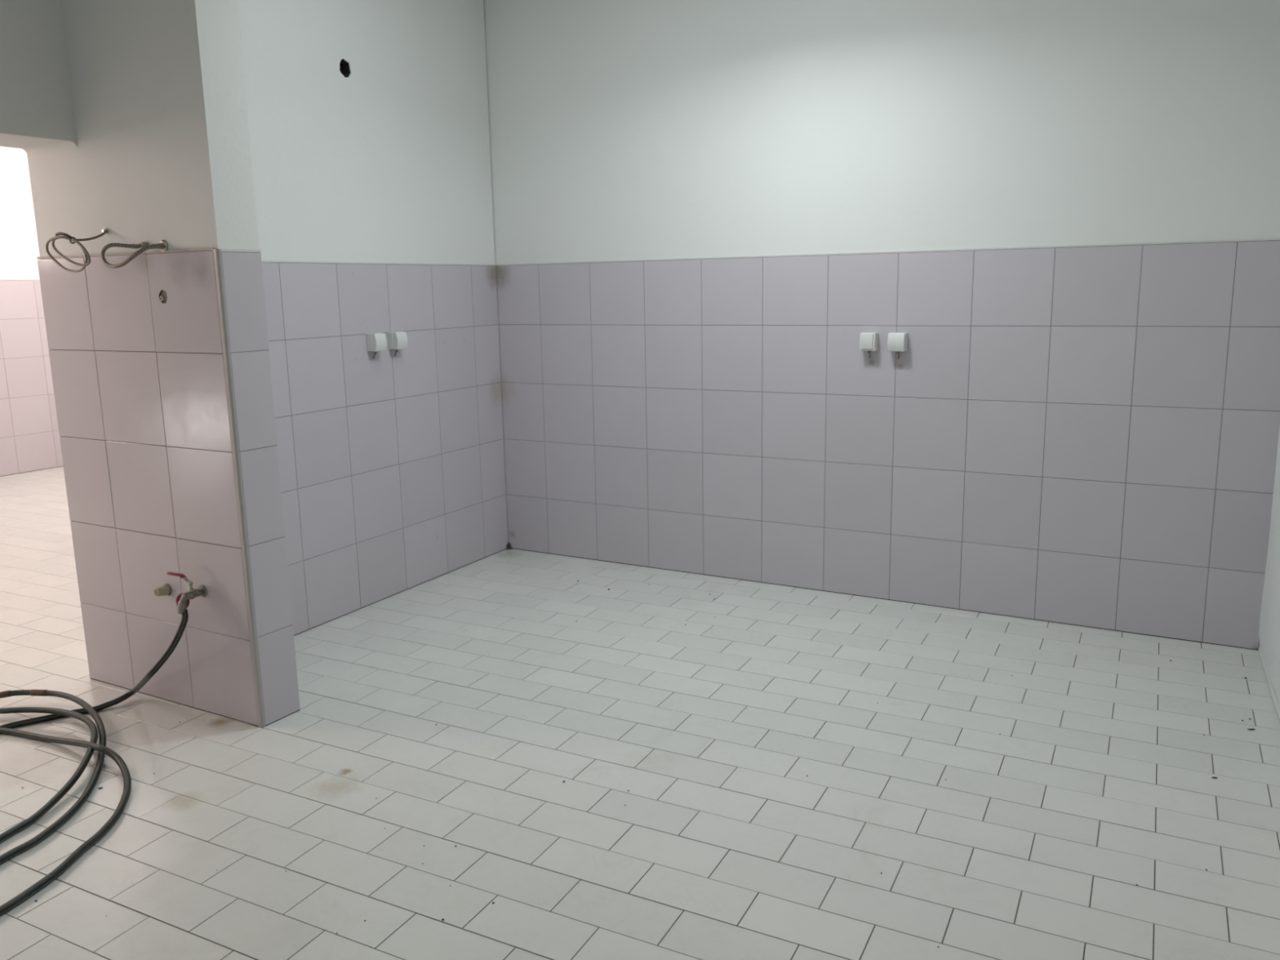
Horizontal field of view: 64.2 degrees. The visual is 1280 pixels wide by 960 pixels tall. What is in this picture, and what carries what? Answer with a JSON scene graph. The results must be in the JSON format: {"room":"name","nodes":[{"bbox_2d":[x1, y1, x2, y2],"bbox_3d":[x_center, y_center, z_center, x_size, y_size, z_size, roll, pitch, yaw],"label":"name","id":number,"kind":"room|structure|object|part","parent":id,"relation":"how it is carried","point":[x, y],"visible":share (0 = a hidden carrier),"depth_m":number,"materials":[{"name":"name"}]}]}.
{"room":"empty tiled utility room","nodes":[
{"label":"empty tiled utility room","id":0,"kind":"room"},
{"bbox_2d":[0,146,62,476],"bbox_3d":[-6.527,-1.050,5.551,0.268,3.000,8.250,5,12,29],"label":"wall","id":1,"kind":"structure","parent":0,"point":[29,436],"depth_m":8.11,"materials":[{"name":"white paint"}]},
{"bbox_2d":[0,0,76,148],"bbox_3d":[-2.308,-1.523,2.606,0.281,1.128,1.483,5,12,29],"label":"ceiling beam","id":2,"kind":"structure","parent":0,"point":[36,104],"depth_m":3.15,"materials":[{"name":"white paint"}]},
{"bbox_2d":[22,141,77,155],"bbox_3d":[-1.935,-1.083,3.335,0.281,0.022,0.022,5,12,29],"label":"trim","id":3,"kind":"structure","parent":2,"relation":"attached to","point":[68,145],"depth_m":3.33,"materials":[{"name":"white paint"}]},
{"bbox_2d":[26,0,300,727],"bbox_3d":[-1.615,-0.719,3.319,0.928,3.000,0.158,5,12,29],"label":"wall pillar","id":4,"kind":"structure","parent":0,"point":[166,425],"depth_m":3.25,"materials":[{"name":"white tile"}]},
{"bbox_2d":[45,227,108,272],"bbox_3d":[-1.814,-0.737,3.276,0.211,0.138,0.094,3,11,19],"label":"flexible hose","id":5,"kind":"object","parent":4,"relation":"attached to","point":[65,236],"visible":1,"depth_m":3.24,"materials":[{"name":"metal"}]},
{"bbox_2d":[100,240,168,268],"bbox_3d":[-1.555,-0.695,3.137,0.192,0.085,0.115,5,12,29],"label":"flexible hose","id":6,"kind":"object","parent":4,"relation":"attached to","point":[162,245],"visible":1,"depth_m":3.13,"materials":[{"name":"metal"}]},
{"bbox_2d":[159,295,164,301],"bbox_3d":[-1.485,-0.572,3.210,0.020,0.023,0.051,5,12,29],"label":"pipe","id":7,"kind":"object","parent":4,"relation":"attached to","point":[162,297],"visible":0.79,"depth_m":3.19,"materials":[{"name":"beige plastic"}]},
{"bbox_2d":[153,584,171,596],"bbox_3d":[-1.590,0.368,3.430,0.038,0.038,0.083,5,12,29],"label":"pipe stub","id":8,"kind":"object","parent":4,"relation":"attached to","point":[163,589],"visible":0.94,"depth_m":3.40,"materials":[{"name":"beige plastic"}]},
{"bbox_2d":[166,572,207,601],"bbox_3d":[-1.479,0.352,3.317,0.111,0.104,0.091,5,12,29],"label":"tap","id":9,"kind":"object","parent":4,"relation":"attached to","point":[202,591],"visible":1,"depth_m":3.30,"materials":[{"name":"silver metal"}]},
{"bbox_3d":[-1.467,0.390,3.280,0.028,0.042,0.019,-9,14,-37],"label":"spout","id":10,"kind":"part","parent":9,"relation":"part of","materials":[{"name":"silver metal"}]},
{"bbox_3d":[-1.463,0.321,3.295,0.036,0.022,0.015,5,12,29],"label":"lever","id":11,"kind":"part","parent":9,"relation":"part of","materials":[{"name":"silver metal"}]},
{"bbox_3d":[-1.452,0.345,3.294,0.018,0.028,0.018,5,12,29],"label":"stem","id":12,"kind":"part","parent":9,"relation":"part of","materials":[{"name":"silver metal"}]},
{"bbox_2d":[237,0,508,635],"bbox_3d":[-1.318,-0.930,4.402,0.235,3.000,2.072,4,12,27],"label":"wall","id":13,"kind":"structure","parent":0,"point":[368,120],"depth_m":4.48,"materials":[{"name":"white tile"}]},
{"bbox_2d":[366,333,386,359],"bbox_3d":[-1.152,-0.586,4.464,0.060,0.113,0.071,5,12,29],"label":"box","id":14,"kind":"object","parent":13,"relation":"attached to","point":[375,342],"visible":1,"depth_m":4.44,"materials":[{"name":"white plastic"}]},
{"bbox_3d":[-1.137,-0.601,4.454,0.025,0.077,0.068,4,12,27],"label":"lid","id":15,"kind":"part","parent":14,"relation":"part of","materials":[{"name":"white plastic"}]},
{"bbox_2d":[387,331,407,356],"bbox_3d":[-1.088,-0.610,4.586,0.060,0.113,0.071,5,12,29],"label":"box","id":16,"kind":"object","parent":13,"relation":"attached to","point":[397,340],"visible":1,"depth_m":4.56,"materials":[{"name":"white plastic"}]},
{"bbox_3d":[-1.073,-0.625,4.576,0.025,0.077,0.068,4,12,27],"label":"lid","id":17,"kind":"part","parent":16,"relation":"part of","materials":[{"name":"white plastic"}]},
{"bbox_2d":[0,466,1279,959],"bbox_3d":[-2.564,0.833,3.608,9.525,0.120,8.273,5,12,29],"label":"floor","id":18,"kind":"structure","parent":0,"point":[1038,837],"depth_m":2.88,"materials":[{"name":"tile"}]},
{"bbox_2d":[0,592,189,915],"bbox_3d":[-1.745,0.673,2.873,1.010,0.438,1.711,-8,13,-33],"label":"garden hose","id":19,"kind":"object","parent":18,"relation":"on","point":[6,729],"visible":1,"depth_m":3.06,"materials":[{"name":"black rubber"}]},
{"bbox_2d":[483,0,1279,649],"bbox_3d":[0.927,-0.982,4.451,3.800,3.000,0.250,5,12,29],"label":"wall","id":20,"kind":"structure","parent":0,"point":[1067,212],"depth_m":4.26,"materials":[{"name":"white tile"}]},
{"bbox_2d":[859,332,878,358],"bbox_3d":[0.972,-0.569,4.332,0.067,0.111,0.058,5,12,29],"label":"box","id":21,"kind":"object","parent":20,"relation":"attached to","point":[868,341],"visible":1,"depth_m":4.31,"materials":[{"name":"white plastic"}]},
{"bbox_3d":[0.961,-0.586,4.310,0.049,0.064,0.014,5,12,29],"label":"plate","id":22,"kind":"part","parent":21,"relation":"part of","materials":[{"name":"white plastic"}]},
{"bbox_3d":[0.964,-0.585,4.316,0.067,0.075,0.018,5,12,29],"label":"frame","id":23,"kind":"part","parent":21,"relation":"part of","materials":[{"name":"white plastic"}]},
{"bbox_2d":[887,332,907,359],"bbox_3d":[1.078,-0.560,4.271,0.072,0.112,0.058,5,12,29],"label":"box","id":24,"kind":"object","parent":20,"relation":"attached to","point":[896,342],"visible":1,"depth_m":4.25,"materials":[{"name":"white plastic"}]},
{"bbox_3d":[1.069,-0.574,4.254,0.070,0.076,0.024,5,12,29],"label":"lid","id":25,"kind":"part","parent":24,"relation":"part of","materials":[{"name":"white plastic"}]},
{"bbox_2d":[1258,426,1279,719],"bbox_3d":[0.896,-0.237,0.528,0.203,2.996,6.750,4,12,26],"label":"wall","id":26,"kind":"structure","parent":0,"point":[1269,619],"depth_m":3.56,"materials":[{"name":"white tile"}]}
]}

